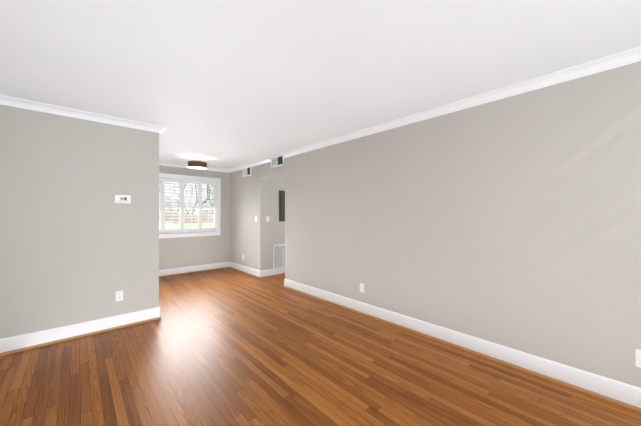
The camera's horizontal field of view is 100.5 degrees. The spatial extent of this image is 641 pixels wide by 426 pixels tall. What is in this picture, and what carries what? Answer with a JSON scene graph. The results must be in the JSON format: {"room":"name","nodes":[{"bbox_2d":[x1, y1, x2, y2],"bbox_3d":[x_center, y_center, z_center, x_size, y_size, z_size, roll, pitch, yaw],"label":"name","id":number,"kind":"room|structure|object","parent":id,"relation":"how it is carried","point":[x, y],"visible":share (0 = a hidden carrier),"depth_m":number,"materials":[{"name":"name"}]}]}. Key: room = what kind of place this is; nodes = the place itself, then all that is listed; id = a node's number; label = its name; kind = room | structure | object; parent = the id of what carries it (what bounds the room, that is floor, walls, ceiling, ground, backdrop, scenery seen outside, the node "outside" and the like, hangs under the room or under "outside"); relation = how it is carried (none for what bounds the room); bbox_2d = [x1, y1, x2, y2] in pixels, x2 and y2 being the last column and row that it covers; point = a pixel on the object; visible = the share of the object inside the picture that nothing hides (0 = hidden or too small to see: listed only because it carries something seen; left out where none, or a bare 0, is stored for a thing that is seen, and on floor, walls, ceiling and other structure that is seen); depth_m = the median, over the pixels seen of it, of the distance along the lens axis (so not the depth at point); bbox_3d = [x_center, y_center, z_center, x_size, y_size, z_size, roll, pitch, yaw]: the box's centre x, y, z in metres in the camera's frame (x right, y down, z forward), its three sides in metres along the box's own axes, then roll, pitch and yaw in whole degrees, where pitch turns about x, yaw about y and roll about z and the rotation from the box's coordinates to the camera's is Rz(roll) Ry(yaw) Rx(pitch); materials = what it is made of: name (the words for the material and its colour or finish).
{"room":"empty living room","nodes":[
{"label":"empty living room","id":0,"kind":"room"},
{"bbox_2d":[0,105,158,338],"bbox_3d":[-2.608,0.120,2.988,1.365,2.447,0.120,0,0,-42],"label":"wall","id":1,"kind":"structure","parent":0,"point":[78,244],"depth_m":2.86,"materials":[{"name":"beige paint"}]},
{"bbox_2d":[0,93,3,104],"bbox_3d":[-1.213,-1.074,0.507,0.072,0.072,5.430,0,0,-42],"label":"crown molding","id":2,"kind":"structure","parent":1,"relation":"attached to","point":[1,96],"depth_m":2.51,"materials":[{"name":"white paint"}]},
{"bbox_2d":[0,306,160,355],"bbox_3d":[-2.540,1.264,2.950,1.359,0.158,0.023,0,0,-42],"label":"baseboard","id":3,"kind":"structure","parent":1,"relation":"attached to","point":[14,344],"depth_m":2.86,"materials":[{"name":"white paint"}]},
{"bbox_2d":[4,96,166,132],"bbox_3d":[-2.483,-1.068,2.975,1.347,0.072,0.072,0,0,-42],"label":"crown molding","id":4,"kind":"structure","parent":1,"relation":"attached to","point":[8,101],"depth_m":2.87,"materials":[{"name":"white paint"}]},
{"bbox_2d":[116,291,122,300],"bbox_3d":[-2.358,0.967,3.126,0.072,0.116,0.009,0,0,-42],"label":"outlet","id":5,"kind":"object","parent":1,"relation":"attached to","point":[119,295],"visible":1,"depth_m":3.12,"materials":[{"name":"white plastic"}]},
{"bbox_2d":[115,195,130,202],"bbox_3d":[-2.331,-0.172,3.142,0.148,0.092,0.027,0,0,-42],"label":"thermostat","id":6,"kind":"object","parent":1,"relation":"attached to","point":[122,198],"visible":1,"depth_m":3.13,"materials":[{"name":"white plastic"}]},
{"bbox_2d":[159,165,229,269],"bbox_3d":[-3.571,0.126,5.562,3.415,2.447,0.120,0,0,-42],"label":"wall","id":7,"kind":"structure","parent":0,"point":[179,252],"depth_m":6.19,"materials":[{"name":"beige paint"}]},
{"bbox_2d":[159,173,220,238],"bbox_3d":[-3.106,-0.167,5.965,1.723,1.385,0.154,0,0,-42],"label":"window","id":8,"kind":"structure","parent":7,"relation":"in","point":[186,177],"depth_m":6.17,"materials":[{"name":"white paint"}]},
{"bbox_2d":[159,178,216,233],"bbox_3d":[-3.088,-0.159,5.945,1.529,1.194,0.065,0,0,-42],"label":"window shutters","id":9,"kind":"object","parent":8,"relation":"attached to","point":[162,211],"visible":0.88,"depth_m":5.97,"materials":[{"name":"white paint"}]},
{"bbox_2d":[159,161,227,172],"bbox_3d":[-3.506,-1.061,5.494,3.415,0.072,0.072,0,0,-42],"label":"crown molding","id":10,"kind":"structure","parent":7,"relation":"attached to","point":[160,163],"depth_m":5.93,"materials":[{"name":"white paint"}]},
{"bbox_2d":[159,262,228,277],"bbox_3d":[-3.523,1.271,5.506,3.415,0.158,0.023,0,0,-42],"label":"baseboard","id":11,"kind":"structure","parent":7,"relation":"attached to","point":[215,266],"depth_m":6.05,"materials":[{"name":"white paint"}]},
{"bbox_2d":[265,174,284,269],"bbox_3d":[-0.610,0.128,6.236,1.625,2.447,0.120,0,0,-42],"label":"wall","id":12,"kind":"structure","parent":0,"point":[274,228],"depth_m":5.75,"materials":[{"name":"beige paint"}]},
{"bbox_2d":[259,267,284,278],"bbox_3d":[-0.659,1.272,6.091,1.648,0.158,0.023,0,0,-42],"label":"baseboard","id":13,"kind":"structure","parent":12,"relation":"attached to","point":[270,272],"depth_m":5.73,"materials":[{"name":"white paint"}]},
{"bbox_2d":[273,244,284,268],"bbox_3d":[-0.837,0.956,5.937,0.520,0.554,0.012,0,0,-42],"label":"air vent","id":14,"kind":"object","parent":12,"relation":"in","point":[278,255],"visible":0.52,"depth_m":5.87,"materials":[{"name":"white metal"}]},
{"bbox_2d":[279,190,284,220],"bbox_3d":[-0.767,-0.169,5.997,0.380,0.684,0.022,0,0,-42],"label":"breaker panel","id":15,"kind":"object","parent":12,"relation":"attached to","point":[281,205],"visible":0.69,"depth_m":5.91,"materials":[{"name":"grey metal"}]},
{"bbox_2d":[0,268,640,425],"bbox_3d":[-0.239,1.393,3.117,5.280,0.100,8.220,0,0,-42],"label":"floor","id":16,"kind":"structure","parent":0,"point":[226,347],"depth_m":2.19,"materials":[{"name":"brown wood"}]},
{"bbox_2d":[0,0,640,168],"bbox_3d":[-0.239,-1.153,3.124,5.280,0.100,8.220,0,0,-42],"label":"ceiling","id":17,"kind":"structure","parent":0,"point":[226,84],"depth_m":1.89,"materials":[{"name":"white paint"}]},
{"bbox_2d":[188,157,206,168],"bbox_3d":[-2.397,-0.987,5.188,0.343,0.222,0.343,0,0,-42],"label":"drum pendant light","id":18,"kind":"object","parent":17,"relation":"hanging from","point":[197,164],"visible":1,"depth_m":5.08,"materials":[{"name":"brown metal"}]},
{"bbox_2d":[230,61,640,387],"bbox_3d":[0.466,0.122,3.764,0.120,2.447,8.220,0,0,-42],"label":"wall","id":19,"kind":"structure","parent":0,"point":[514,222],"depth_m":2.44,"materials":[{"name":"beige paint"}]},
{"bbox_2d":[228,261,259,277],"bbox_3d":[-1.762,1.272,6.094,0.023,0.158,1.470,0,0,-42],"label":"baseboard","id":20,"kind":"structure","parent":19,"relation":"attached to","point":[247,270],"depth_m":6.05,"materials":[{"name":"white paint"}]},
{"bbox_2d":[243,166,250,176],"bbox_3d":[-1.654,-0.944,5.986,0.016,0.206,0.380,0,0,-42],"label":"air vent","id":21,"kind":"object","parent":19,"relation":"in","point":[246,171],"visible":1,"depth_m":5.98,"materials":[{"name":"white metal"}]},
{"bbox_2d":[228,158,270,172],"bbox_3d":[-1.616,-1.060,5.904,0.072,0.072,1.835,0,0,-42],"label":"crown molding","id":22,"kind":"structure","parent":19,"relation":"attached to","point":[265,160],"depth_m":5.77,"materials":[{"name":"white paint"}]},
{"bbox_2d":[271,155,283,167],"bbox_3d":[-0.826,-0.997,5.080,0.016,0.195,0.440,0,0,-42],"label":"air vent","id":23,"kind":"object","parent":19,"relation":"in","point":[276,161],"visible":0.94,"depth_m":5.07,"materials":[{"name":"white metal"}]},
{"bbox_2d":[360,283,363,292],"bbox_3d":[0.555,0.995,3.569,0.009,0.116,0.072,0,0,-42],"label":"outlet","id":24,"kind":"object","parent":19,"relation":"attached to","point":[361,287],"visible":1,"depth_m":3.57,"materials":[{"name":"white plastic"}]},
{"bbox_2d":[281,46,640,157],"bbox_3d":[1.196,-1.068,2.826,0.072,0.072,5.605,0,0,-42],"label":"crown molding","id":25,"kind":"structure","parent":19,"relation":"attached to","point":[624,58],"depth_m":2.37,"materials":[{"name":"white paint"}]},
{"bbox_2d":[283,279,640,412],"bbox_3d":[1.215,1.264,2.835,0.023,0.158,5.603,0,0,-42],"label":"baseboard","id":26,"kind":"structure","parent":19,"relation":"attached to","point":[616,390],"depth_m":2.38,"materials":[{"name":"white paint"}]},
{"bbox_2d":[635,349,640,367],"bbox_3d":[2.174,0.984,1.790,0.018,0.118,0.074,0,0,-42],"label":"outlet plate","id":27,"kind":"object","parent":19,"relation":"attached to","point":[637,358],"visible":1,"depth_m":1.81,"materials":[{"name":"white plastic"}]},
{"label":"outside","id":28,"kind":"structure","parent":0,"visible":0},
{"bbox_2d":[159,182,213,228],"bbox_3d":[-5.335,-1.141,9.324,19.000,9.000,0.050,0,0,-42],"label":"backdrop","id":29,"kind":"structure","parent":28,"point":[186,223],"depth_m":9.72,"materials":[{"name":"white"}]}
]}

